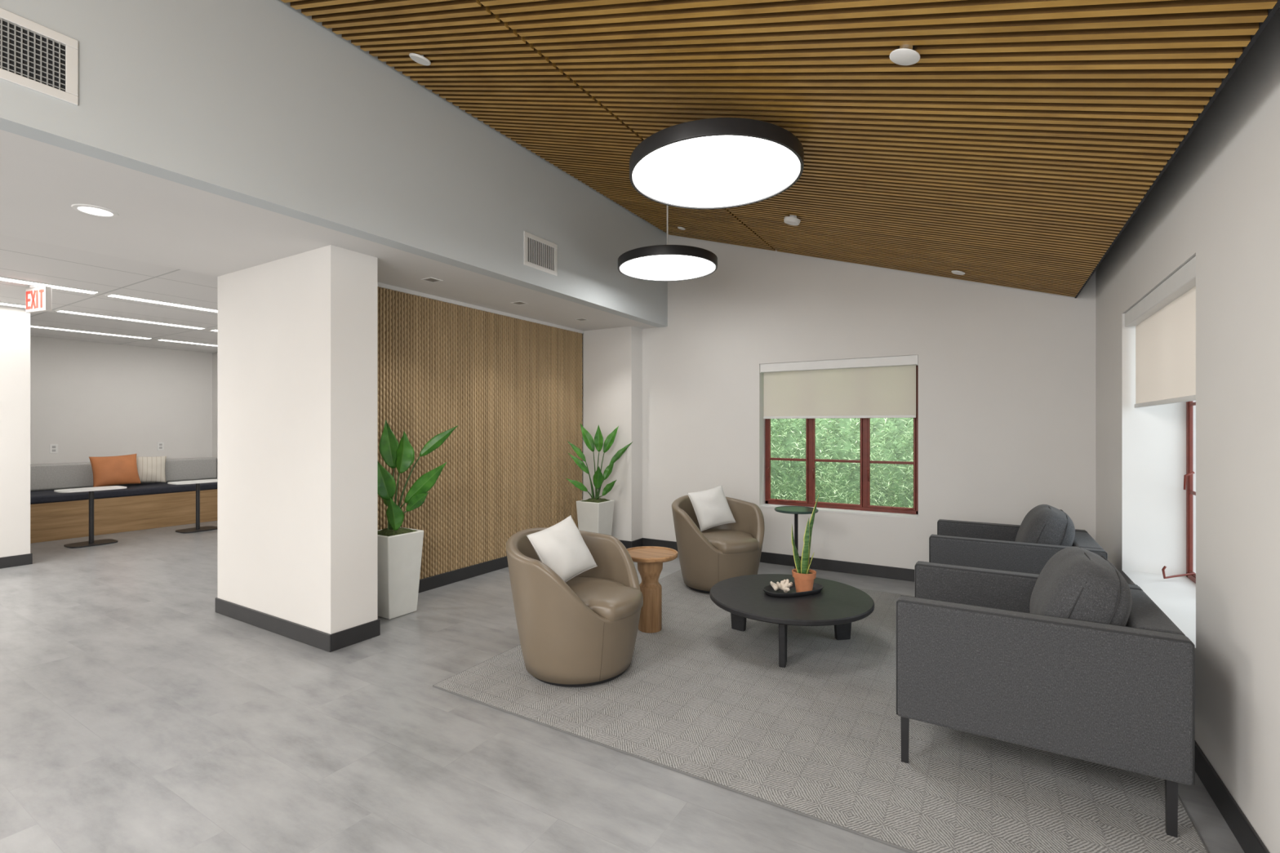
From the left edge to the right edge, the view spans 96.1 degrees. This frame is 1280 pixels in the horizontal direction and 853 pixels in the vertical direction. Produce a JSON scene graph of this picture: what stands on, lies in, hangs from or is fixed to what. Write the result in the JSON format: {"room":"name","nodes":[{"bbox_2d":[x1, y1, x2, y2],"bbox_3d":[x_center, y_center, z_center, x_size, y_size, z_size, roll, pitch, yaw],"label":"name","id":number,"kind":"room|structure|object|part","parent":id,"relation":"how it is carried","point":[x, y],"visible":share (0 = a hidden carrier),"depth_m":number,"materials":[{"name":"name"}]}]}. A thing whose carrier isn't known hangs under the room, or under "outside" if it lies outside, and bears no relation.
{"room":"lobby","nodes":[
{"label":"lobby","id":0,"kind":"room"},
{"bbox_2d":[0,305,30,557],"bbox_3d":[-8.113,0.100,4.390,2.370,2.500,4.350,0,0,31],"label":"wall","id":1,"kind":"structure","parent":0,"point":[15,322],"depth_m":5.55,"materials":[{"name":"paint"}]},
{"bbox_2d":[0,553,32,568],"bbox_3d":[-7.090,1.298,3.781,0.012,0.105,4.362,0,0,31],"label":"baseboard","id":2,"kind":"structure","parent":1,"relation":"attached to","point":[24,559],"depth_m":5.55,"materials":[{"name":"rubber"}]},
{"bbox_2d":[0,234,217,353],"bbox_3d":[-6.127,-1.200,4.741,5.810,0.100,7.000,0,0,31],"label":"ceiling","id":3,"kind":"structure","parent":0,"point":[22,259],"depth_m":5.07,"materials":[{"name":"paint"}]},
{"bbox_2d":[0,302,26,307],"bbox_3d":[-6.098,-1.146,5.109,0.150,0.008,1.200,0,0,31],"label":"recessed light","id":4,"kind":"object","parent":3,"relation":"in","point":[1,303],"visible":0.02,"depth_m":5.41,"materials":[{"name":"white plastic"}]},
{"bbox_2d":[26,284,51,313],"bbox_3d":[-4.902,-1.042,4.692,0.280,0.215,0.060,0,0,20],"label":"exit sign","id":5,"kind":"object","parent":3,"relation":"hanging from","point":[38,297],"visible":1,"depth_m":4.66,"materials":[{"name":"white plastic"}]},
{"bbox_2d":[0,275,100,294],"bbox_3d":[-4.968,-1.146,4.428,0.150,0.008,1.200,0,0,31],"label":"recessed light","id":6,"kind":"object","parent":3,"relation":"in","point":[2,278],"visible":1,"depth_m":4.66,"materials":[{"name":"white plastic"}]},
{"bbox_2d":[30,324,153,339],"bbox_3d":[-6.701,-1.146,6.978,0.150,0.008,1.240,0,0,31],"label":"recessed light","id":7,"kind":"object","parent":3,"relation":"in","point":[31,326],"visible":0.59,"depth_m":6.98,"materials":[{"name":"white plastic"}]},
{"bbox_2d":[54,309,206,329],"bbox_3d":[-5.433,-1.146,6.214,0.150,0.008,1.240,0,0,31],"label":"recessed light","id":8,"kind":"object","parent":3,"relation":"in","point":[58,310],"visible":1,"depth_m":6.15,"materials":[{"name":"white plastic"}]},
{"bbox_2d":[104,293,217,312],"bbox_3d":[-4.302,-1.146,5.533,0.150,0.008,1.240,0,0,31],"label":"recessed light","id":9,"kind":"object","parent":3,"relation":"in","point":[111,295],"visible":0.59,"depth_m":5.31,"materials":[{"name":"white plastic"}]},
{"bbox_2d":[155,338,217,346],"bbox_3d":[-6.087,-1.146,7.997,0.150,0.008,0.980,0,0,31],"label":"recessed light","id":10,"kind":"object","parent":3,"relation":"in","point":[162,340],"visible":0.59,"depth_m":7.83,"materials":[{"name":"white plastic"}]},
{"bbox_2d":[30,336,212,464],"bbox_3d":[-8.564,0.050,6.133,0.200,2.600,6.870,0,0,31],"label":"wall","id":11,"kind":"structure","parent":0,"point":[88,399],"depth_m":8.03,"materials":[{"name":"paint"}]},
{"bbox_2d":[49,444,57,453],"bbox_3d":[-7.626,0.290,7.488,0.008,0.120,0.076,0,0,31],"label":"wall outlet","id":12,"kind":"object","parent":11,"relation":"attached to","point":[53,447],"visible":1,"depth_m":7.48,"materials":[{"name":"white plastic"}]},
{"bbox_2d":[157,442,164,450],"bbox_3d":[-7.043,0.290,8.456,0.008,0.120,0.076,0,0,31],"label":"wall outlet","id":13,"kind":"object","parent":11,"relation":"attached to","point":[160,445],"visible":1,"depth_m":8.46,"materials":[{"name":"white plastic"}]},
{"bbox_2d":[212,352,217,479],"bbox_3d":[-4.355,0.050,7.684,5.810,2.600,0.130,0,0,31],"label":"wall","id":14,"kind":"structure","parent":0,"point":[214,354],"depth_m":8.98,"materials":[{"name":"paint"}]},
{"bbox_2d":[217,244,377,634],"bbox_3d":[-2.383,0.130,3.951,1.420,2.440,0.310,0,0,31],"label":"wall column","id":15,"kind":"structure","parent":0,"point":[297,335],"depth_m":3.68,"materials":[{"name":"paint"}]},
{"bbox_2d":[215,597,380,652],"bbox_3d":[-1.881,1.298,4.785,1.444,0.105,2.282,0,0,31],"label":"baseboard","id":16,"kind":"structure","parent":15,"relation":"attached to","point":[328,642],"depth_m":3.66,"materials":[{"name":"rubber"}]},
{"bbox_2d":[0,129,656,331],"bbox_3d":[-2.623,-1.130,3.290,1.690,0.080,8.130,0,0,31],"label":"ceiling","id":17,"kind":"structure","parent":0,"point":[160,221],"depth_m":3.21,"materials":[{"name":"paint"}]},
{"bbox_2d":[71,204,119,217],"bbox_3d":[-2.746,-1.087,2.903,0.176,0.006,0.176,0,0,31],"label":"recessed light","id":18,"kind":"object","parent":17,"relation":"in","point":[92,210],"visible":1,"depth_m":2.90,"materials":[{"name":"white plastic"}]},
{"bbox_2d":[420,277,442,283],"bbox_3d":[-1.546,-1.088,4.276,0.110,0.004,0.110,0,0,31],"label":"recessed light","id":19,"kind":"object","parent":17,"relation":"in","point":[433,280],"visible":1,"depth_m":4.28,"materials":[{"name":"white metal"}]},
{"bbox_2d":[511,301,528,305],"bbox_3d":[-1.063,-1.088,5.076,0.110,0.004,0.110,0,0,31],"label":"recessed light","id":20,"kind":"object","parent":17,"relation":"in","point":[518,303],"visible":1,"depth_m":5.08,"materials":[{"name":"white metal"}]},
{"bbox_2d":[574,318,588,320],"bbox_3d":[-0.594,-1.088,5.856,0.110,0.004,0.110,0,0,31],"label":"recessed light","id":21,"kind":"object","parent":17,"relation":"in","point":[578,319],"visible":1,"depth_m":5.86,"materials":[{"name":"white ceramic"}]},
{"bbox_2d":[0,0,667,327],"bbox_3d":[-1.848,-1.870,2.823,0.120,1.560,8.130,0,0,31],"label":"wall","id":22,"kind":"structure","parent":0,"point":[260,104],"depth_m":2.98,"materials":[{"name":"paint"}]},
{"bbox_2d":[0,7,78,105],"bbox_3d":[-2.279,-1.351,1.984,0.008,0.248,0.507,0,0,31],"label":"air vent","id":23,"kind":"object","parent":22,"relation":"in","point":[31,60],"visible":1,"depth_m":2.11,"materials":[{"name":"white plastic"}]},
{"bbox_2d":[524,231,557,275],"bbox_3d":[-0.771,-1.343,4.488,0.008,0.255,0.389,0,0,31],"label":"air vent","id":24,"kind":"object","parent":22,"relation":"in","point":[543,256],"visible":1,"depth_m":4.48,"materials":[{"name":"white plastic"}]},
{"bbox_2d":[377,527,423,619],"bbox_3d":[-1.785,1.055,4.169,0.299,0.590,0.299,0,0,31],"label":"planter","id":25,"kind":"object","parent":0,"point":[400,550],"depth_m":4.06,"materials":[{"name":"white ceramic"}]},
{"bbox_2d":[378,287,582,577],"bbox_3d":[-1.726,0.130,5.616,0.828,2.440,3.220,0,0,31],"label":"wall","id":26,"kind":"structure","parent":0,"point":[379,287],"depth_m":4.66,"materials":[{"name":"brown wood"}]},
{"bbox_2d":[418,555,508,592],"bbox_3d":[-1.424,1.298,5.292,0.024,0.105,2.978,0,0,31],"label":"baseboard","id":27,"kind":"structure","parent":26,"relation":"attached to","point":[429,583],"depth_m":5.04,"materials":[{"name":"rubber"}]},
{"bbox_2d":[377,286,582,579],"bbox_3d":[-1.425,0.095,5.300,0.014,2.310,2.966,0,0,31],"label":"panel","id":28,"kind":"object","parent":26,"relation":"attached to","point":[537,386],"visible":0.75,"depth_m":5.24,"materials":[{"name":"brown wood"}]},
{"bbox_2d":[377,282,583,333],"bbox_3d":[-1.421,-1.075,5.297,0.024,0.030,2.990,0,0,31],"label":"trim","id":29,"kind":"structure","parent":26,"relation":"attached to","point":[380,285],"depth_m":5.12,"materials":[{"name":"paint"}]},
{"bbox_2d":[576,498,614,535],"bbox_3d":[-0.477,1.070,6.147,0.299,0.560,0.299,0,0,31],"label":"planter","id":30,"kind":"object","parent":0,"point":[593,515],"depth_m":6.05,"materials":[{"name":"white ceramic"}]},
{"bbox_2d":[0,520,1244,852],"bbox_3d":[-3.269,1.400,3.779,11.700,0.100,8.700,0,0,31],"label":"floor","id":31,"kind":"structure","parent":0,"point":[137,715],"depth_m":2.45,"materials":[{"name":"grey concrete"}]},
{"bbox_2d":[53,485,126,548],"bbox_3d":[-6.295,1.031,6.605,0.380,0.638,0.580,0,0,31],"label":"side table","id":32,"kind":"object","parent":31,"relation":"on","point":[91,542],"visible":1,"depth_m":6.59,"materials":[{"name":"white plastic"}]},
{"bbox_2d":[30,457,217,543],"bbox_3d":[-6.941,0.915,7.694,0.950,0.870,2.500,0,0,31],"label":"bench","id":33,"kind":"object","parent":31,"relation":"on","point":[54,516],"visible":0.62,"depth_m":7.42,"materials":[{"name":"brown wood"}]},
{"bbox_2d":[88,453,141,487],"bbox_3d":[-6.980,0.585,7.660,0.211,0.427,0.500,0,0,38],"label":"throw pillow","id":34,"kind":"object","parent":33,"relation":"on","point":[119,469],"visible":0.99,"depth_m":7.60,"materials":[{"name":"orange fabric"}]},
{"bbox_3d":[-6.941,0.855,7.694,0.950,0.090,2.500,0,0,31],"label":"seat","id":35,"kind":"part","parent":33,"relation":"part of","materials":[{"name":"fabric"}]},
{"bbox_3d":[-7.266,0.645,7.890,0.190,0.330,2.500,0,0,31],"label":"backrest","id":36,"kind":"part","parent":33,"relation":"part of","materials":[{"name":"grey fabric"}]},
{"bbox_2d":[136,456,166,482],"bbox_3d":[-6.857,0.595,7.994,0.181,0.392,0.461,0,0,42],"label":"throw pillow","id":37,"kind":"object","parent":33,"relation":"on","point":[150,469],"visible":0.64,"depth_m":8.00,"materials":[{"name":"fabric"}]},
{"bbox_2d":[167,479,217,533],"bbox_3d":[-5.758,1.031,7.496,0.380,0.638,0.580,0,0,31],"label":"side table","id":38,"kind":"object","parent":31,"relation":"on","point":[197,529],"visible":0.86,"depth_m":7.47,"materials":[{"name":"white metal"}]},
{"bbox_2d":[377,420,457,619],"bbox_3d":[-1.671,0.651,4.146,0.610,1.398,0.376,0,0,11],"label":"potted plant","id":39,"kind":"object","parent":31,"relation":"on","point":[399,548],"visible":0.95,"depth_m":4.11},
{"bbox_3d":[-1.756,0.557,4.140,0.059,0.446,0.017,0,0,9],"label":"stem","id":40,"kind":"part","parent":39,"relation":"part of","materials":[{"name":"green plant"}]},
{"bbox_3d":[-1.702,0.499,4.191,0.191,0.565,0.017,0,0,-20],"label":"stem","id":41,"kind":"part","parent":39,"relation":"part of","materials":[{"name":"green plant"}]},
{"bbox_2d":[565,423,632,535],"bbox_3d":[-0.439,0.658,6.137,0.660,1.384,0.361,0,0,16],"label":"potted plant","id":42,"kind":"object","parent":31,"relation":"on","point":[594,514],"visible":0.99,"depth_m":6.09,"materials":[{"name":"green plant"}]},
{"bbox_3d":[-0.536,0.591,6.137,0.096,0.440,0.036,0,0,31],"label":"stem","id":43,"kind":"part","parent":42,"relation":"part of","materials":[{"name":"green plant"}]},
{"bbox_3d":[-0.482,0.539,6.172,0.043,0.543,0.017,0,0,-8],"label":"stem","id":44,"kind":"part","parent":42,"relation":"part of","materials":[{"name":"green plant"}]},
{"bbox_3d":[-0.457,0.539,6.143,0.040,0.543,0.037,0,0,31],"label":"stem","id":45,"kind":"part","parent":42,"relation":"part of","materials":[{"name":"green plant"}]},
{"bbox_3d":[-0.419,0.545,6.145,0.041,0.532,0.091,0,0,31],"label":"stem","id":46,"kind":"part","parent":42,"relation":"part of","materials":[{"name":"green plant"}]},
{"bbox_2d":[582,325,642,541],"bbox_3d":[-0.311,0.130,6.509,0.650,2.440,0.230,0,0,31],"label":"wall pier","id":47,"kind":"object","parent":31,"relation":"on","point":[612,357],"visible":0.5,"depth_m":6.37,"materials":[{"name":"paint"}]},
{"bbox_2d":[618,537,642,548],"bbox_3d":[-0.307,1.298,6.492,0.650,0.105,0.230,0,0,31],"label":"baseboard","id":48,"kind":"object","parent":47,"relation":"attached to","point":[637,543],"visible":0.39,"depth_m":6.28,"materials":[{"name":"rubber"}]},
{"bbox_2d":[432,569,1208,852],"bbox_3d":[1.014,1.345,3.487,3.060,0.009,3.020,0,0,31],"label":"area rug","id":49,"kind":"object","parent":31,"relation":"on","point":[817,737],"visible":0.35,"depth_m":2.45,"materials":[{"name":"grey carpet"}]},
{"bbox_2d":[506,527,643,687],"bbox_3d":[-0.359,0.974,3.232,0.756,0.735,0.803,0,0,27],"label":"tub chair","id":50,"kind":"object","parent":49,"relation":"on","point":[582,630],"visible":0.92,"depth_m":2.95,"materials":[{"name":"beige leather"}]},
{"bbox_2d":[526,515,597,582],"bbox_3d":[-0.440,0.710,3.277,0.214,0.363,0.378,0,0,35],"label":"throw pillow","id":51,"kind":"object","parent":50,"relation":"on","point":[561,546],"visible":0.77,"depth_m":3.21,"materials":[{"name":"white fabric"}]},
{"bbox_3d":[-0.305,0.953,3.205,0.634,0.116,0.575,0,0,27],"label":"seat","id":52,"kind":"part","parent":50,"relation":"part of","materials":[{"name":"beige leather"}]},
{"bbox_2d":[626,546,678,633],"bbox_3d":[0.066,1.086,3.812,0.372,0.510,0.372,0,0,31],"label":"accent table","id":53,"kind":"object","parent":49,"relation":"on","point":[650,560],"visible":0.93,"depth_m":3.75,"materials":[{"name":"brown wood"}]},
{"bbox_2d":[671,494,764,593],"bbox_3d":[0.659,0.974,4.869,0.803,0.735,0.756,0,0,-27],"label":"tub chair","id":54,"kind":"object","parent":49,"relation":"on","point":[709,557],"visible":0.88,"depth_m":4.62,"materials":[{"name":"beige leather"}]},
{"bbox_2d":[687,484,735,531],"bbox_3d":[0.622,0.705,4.995,0.392,0.369,0.207,0,0,-25],"label":"throw pillow","id":55,"kind":"object","parent":54,"relation":"on","point":[711,508],"visible":0.99,"depth_m":4.93,"materials":[{"name":"white fabric"}]},
{"bbox_3d":[0.687,0.953,4.815,0.575,0.116,0.634,0,0,-27],"label":"seat","id":56,"kind":"part","parent":54,"relation":"part of","materials":[{"name":"beige leather"}]},
{"bbox_2d":[710,573,874,667],"bbox_3d":[0.927,1.190,3.574,0.980,0.301,0.980,0,0,31],"label":"coffee table","id":57,"kind":"object","parent":49,"relation":"on","point":[838,604],"visible":0.88,"depth_m":3.41,"materials":[{"name":"black wood"}]},
{"bbox_3d":[0.651,1.210,3.798,0.129,0.262,0.036,0,0,39],"label":"leg","id":58,"kind":"part","parent":57,"relation":"part of","materials":[{"name":"black wood"}]},
{"bbox_3d":[0.805,1.210,3.241,0.036,0.262,0.129,0,0,20],"label":"leg","id":59,"kind":"part","parent":57,"relation":"part of","materials":[{"name":"black wood"}]},
{"bbox_2d":[762,582,823,597],"bbox_3d":[0.961,1.024,3.612,0.410,0.031,0.210,0,0,-21],"label":"serving tray","id":60,"kind":"object","parent":57,"relation":"on","point":[769,590],"visible":0.73,"depth_m":3.57,"materials":[{"name":"black wood"}]},
{"bbox_2d":[769,578,792,592],"bbox_3d":[0.875,0.990,3.588,0.151,0.076,0.130,0,0,31],"label":"coral","id":61,"kind":"object","parent":60,"relation":"on","point":[784,584],"visible":1,"depth_m":3.59},
{"bbox_2d":[791,495,818,592],"bbox_3d":[1.026,0.732,3.592,0.148,0.610,0.162,0,0,36],"label":"potted snake plant","id":62,"kind":"object","parent":60,"relation":"on","point":[803,576],"visible":0.95,"depth_m":3.57,"materials":[{"name":"green plant"}]},
{"bbox_3d":[1.022,0.970,3.587,0.148,0.135,0.148,0,0,0],"label":"pot","id":63,"kind":"part","parent":62,"relation":"part of","materials":[{"name":"ceramic"}]},
{"bbox_3d":[1.278,1.210,3.629,0.129,0.262,0.036,0,0,-9],"label":"leg","id":64,"kind":"part","parent":57,"relation":"part of","materials":[{"name":"black wood"}]},
{"bbox_2d":[774,506,818,568],"bbox_3d":[1.326,1.020,4.886,0.360,0.642,0.360,0,0,31],"label":"table","id":65,"kind":"object","parent":49,"relation":"on","point":[796,510],"visible":0.63,"depth_m":4.87,"materials":[{"name":"black metal"}]},
{"bbox_2d":[928,504,1107,573],"bbox_3d":[2.387,0.921,3.711,0.880,0.840,0.780,0,0,31],"label":"armchair","id":66,"kind":"object","parent":49,"relation":"on","point":[1045,531],"visible":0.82,"depth_m":3.46,"materials":[{"name":"grey fabric"}]},
{"bbox_3d":[2.566,0.918,4.008,0.880,0.465,0.085,0,0,31],"label":"arm","id":67,"kind":"part","parent":66,"relation":"part of"},
{"bbox_3d":[2.207,0.918,3.413,0.880,0.465,0.085,0,0,31],"label":"arm","id":68,"kind":"part","parent":66,"relation":"part of"},
{"bbox_2d":[1015,504,1075,546],"bbox_3d":[2.536,0.706,3.621,0.251,0.407,0.591,23,12,29],"label":"cushion","id":69,"kind":"object","parent":66,"relation":"on","point":[1044,524],"depth_m":3.40,"materials":[{"name":"grey fabric"}]},
{"bbox_3d":[2.708,0.918,3.517,0.130,0.465,0.610,0,0,31],"label":"backrest","id":70,"kind":"part","parent":66,"relation":"part of","materials":[{"name":"grey fabric"}]},
{"bbox_2d":[895,546,1195,838],"bbox_3d":[1.589,0.921,2.387,0.880,0.840,0.780,0,0,31],"label":"armchair","id":71,"kind":"object","parent":49,"relation":"on","point":[1073,659],"visible":1,"depth_m":2.05,"materials":[{"name":"grey fabric"}]},
{"bbox_3d":[1.060,1.244,2.303,0.029,0.195,0.020,0,0,31],"label":"leg","id":72,"kind":"part","parent":71,"relation":"part of","materials":[{"name":"black metal"}]},
{"bbox_3d":[1.769,0.918,2.685,0.880,0.465,0.085,0,0,31],"label":"arm","id":73,"kind":"part","parent":71,"relation":"part of"},
{"bbox_3d":[1.410,0.918,2.090,0.880,0.465,0.085,0,0,31],"label":"arm","id":74,"kind":"part","parent":71,"relation":"part of"},
{"bbox_2d":[1029,546,1132,626],"bbox_3d":[1.739,0.706,2.297,0.251,0.407,0.591,23,12,29],"label":"cushion","id":75,"kind":"object","parent":71,"relation":"on","point":[1076,583],"depth_m":2.09,"materials":[{"name":"grey fabric"}]},
{"bbox_3d":[1.911,0.918,2.194,0.130,0.465,0.610,0,0,31],"label":"backrest","id":76,"kind":"part","parent":71,"relation":"part of","materials":[{"name":"grey fabric"}]},
{"bbox_3d":[1.746,1.244,1.890,0.029,0.195,0.020,0,0,31],"label":"leg","id":77,"kind":"part","parent":71,"relation":"part of","materials":[{"name":"black metal"}]},
{"bbox_2d":[280,0,1277,297],"bbox_3d":[-0.183,-1.568,1.989,3.525,1.156,7.765,0,0,31],"label":"ceiling","id":78,"kind":"structure","parent":0,"point":[1023,137],"depth_m":2.46,"materials":[{"name":"brown wood"}]},
{"bbox_2d":[408,53,431,65],"bbox_3d":[-1.170,-1.976,3.063,0.106,0.085,0.110,0,0,26],"label":"sprinkler cover","id":79,"kind":"object","parent":78,"relation":"attached to","point":[420,59],"visible":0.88,"depth_m":3.05,"materials":[{"name":"white plastic"}]},
{"bbox_2d":[617,204,717,281],"bbox_3d":[0.228,-1.635,4.789,0.826,0.649,0.826,0,0,31],"label":"pendant lamp","id":80,"kind":"object","parent":78,"relation":"hanging from","point":[657,263],"visible":0.98,"depth_m":4.66,"materials":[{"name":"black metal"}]},
{"bbox_3d":[0.228,-1.670,4.789,0.013,0.579,0.013,0,0,31],"label":"rod","id":81,"kind":"part","parent":80,"relation":"part of","materials":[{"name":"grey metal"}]},
{"bbox_2d":[619,254,715,279],"bbox_3d":[0.228,-1.320,4.789,0.794,0.008,0.794,0,0,31],"label":"diffuser","id":82,"kind":"object","parent":80,"relation":"attached to","point":[642,267],"depth_m":4.73,"materials":[{"name":"white plastic"}]},
{"bbox_2d":[629,117,804,209],"bbox_3d":[0.386,-1.457,2.966,0.882,0.343,0.882,0,0,31],"label":"pendant lamp","id":83,"kind":"object","parent":78,"relation":"hanging from","point":[715,162],"visible":1,"depth_m":2.83,"materials":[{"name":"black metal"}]},
{"bbox_2d":[783,214,800,225],"bbox_3d":[1.118,-1.539,4.229,0.119,0.119,0.120,0,0,26],"label":"smoke detector","id":84,"kind":"object","parent":78,"relation":"attached to","point":[792,220],"visible":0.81,"depth_m":4.20,"materials":[{"name":"white plastic"}]},
{"bbox_2d":[888,44,919,65],"bbox_3d":[0.870,-1.246,1.892,0.095,0.096,0.094,0,0,-21],"label":"sprinkler cover","id":85,"kind":"object","parent":78,"relation":"attached to","point":[905,54],"visible":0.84,"depth_m":1.88,"materials":[{"name":"white plastic"}]},
{"bbox_3d":[0.880,-1.251,1.887,0.060,0.072,0.060,20,10,30],"label":"stem","id":86,"kind":"part","parent":85,"relation":"part of","materials":[{"name":"metal"}]},
{"bbox_2d":[951,270,964,275],"bbox_3d":[2.518,-1.240,4.554,0.097,0.083,0.100,0,0,26],"label":"sprinkler cover","id":87,"kind":"object","parent":78,"relation":"attached to","point":[955,272],"visible":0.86,"depth_m":4.54,"materials":[{"name":"white plastic"}]},
{"bbox_2d":[642,234,1095,569],"bbox_3d":[1.681,-0.650,5.601,5.100,4.000,0.270,0,0,31],"label":"wall","id":88,"kind":"structure","parent":0,"point":[1006,375],"depth_m":5.13,"materials":[{"name":"paint"}]},
{"bbox_2d":[642,537,914,581],"bbox_3d":[1.741,1.298,5.400,4.010,0.105,0.012,0,0,31],"label":"baseboard","id":89,"kind":"structure","parent":88,"relation":"attached to","point":[890,572],"depth_m":5.34,"materials":[{"name":"rubber"}]},
{"bbox_2d":[759,503,918,519],"bbox_3d":[1.847,0.795,5.440,1.430,0.014,0.174,0,0,31],"label":"trim","id":90,"kind":"structure","parent":88,"relation":"attached to","point":[765,505],"depth_m":5.29,"materials":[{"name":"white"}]},
{"bbox_2d":[764,364,918,514],"bbox_3d":[1.890,0.083,5.512,1.430,1.415,0.126,0,0,31],"label":"window","id":91,"kind":"structure","parent":88,"relation":"in","point":[810,460],"depth_m":5.47,"materials":[{"name":"red wood"}]},
{"bbox_2d":[760,355,918,418],"bbox_3d":[1.829,-0.351,5.411,1.425,0.548,0.083,0,0,31],"label":"roller blind","id":92,"kind":"object","parent":91,"relation":"attached to","point":[879,387],"visible":0.95,"depth_m":5.38,"materials":[{"name":"beige fabric"}]},
{"bbox_2d":[1075,0,1279,297],"bbox_3d":[1.256,-1.048,0.951,0.009,0.123,8.125,0,0,31],"label":"trim","id":93,"kind":"structure","parent":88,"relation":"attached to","point":[1271,12],"depth_m":1.80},
{"bbox_2d":[1095,6,1279,852],"bbox_3d":[1.531,-0.250,0.788,0.390,3.200,8.130,0,0,31],"label":"wall","id":94,"kind":"structure","parent":0,"point":[1217,202],"depth_m":2.06,"materials":[{"name":"paint"}]},
{"bbox_2d":[1123,256,1195,408],"bbox_3d":[2.618,-0.401,2.877,0.083,0.578,1.445,0,0,31],"label":"roller blind","id":95,"kind":"object","parent":94,"relation":"attached to","point":[1164,321],"visible":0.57,"depth_m":2.83,"materials":[{"name":"beige fabric"}]},
{"bbox_2d":[1161,400,1195,583],"bbox_3d":[2.771,0.095,2.785,0.176,1.570,1.450,0,0,31],"label":"window","id":96,"kind":"structure","parent":94,"relation":"in","point":[1188,477],"depth_m":3.34,"materials":[{"name":"red metal"}]},
{"bbox_3d":[3.120,0.307,3.270,0.050,0.107,0.021,0,0,31],"label":"handle","id":97,"kind":"part","parent":96,"relation":"part of","materials":[{"name":"red metal"}]},
{"bbox_3d":[2.836,0.095,2.745,0.024,1.570,1.450,0,0,31],"label":"frame","id":98,"kind":"part","parent":96,"relation":"part of","materials":[{"name":"red metal"}]},
{"bbox_2d":[1195,741,1269,852],"bbox_3d":[1.356,1.298,0.887,0.012,0.105,8.118,0,0,31],"label":"baseboard","id":99,"kind":"structure","parent":94,"relation":"attached to","point":[1242,830],"depth_m":1.95,"materials":[{"name":"rubber"}]},
{"bbox_3d":[2.025,1.475,3.362,9.000,0.050,7.850,0,0,31],"label":"floor","id":100,"kind":"structure","parent":0,"visible":0},
{"bbox_2d":[770,417,913,507],"bbox_3d":[2.303,-0.018,6.434,5.113,2.704,1.072,0,0,31],"label":"foliage","id":101,"kind":"object","parent":100,"relation":"on","point":[904,443],"visible":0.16,"depth_m":6.44,"materials":[{"name":"green plant"}]},
{"label":"outside","id":102,"kind":"structure","parent":0,"visible":0},
{"bbox_2d":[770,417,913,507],"bbox_3d":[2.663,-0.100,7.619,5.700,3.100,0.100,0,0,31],"label":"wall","id":103,"kind":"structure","parent":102,"point":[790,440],"depth_m":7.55,"materials":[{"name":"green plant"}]}
]}

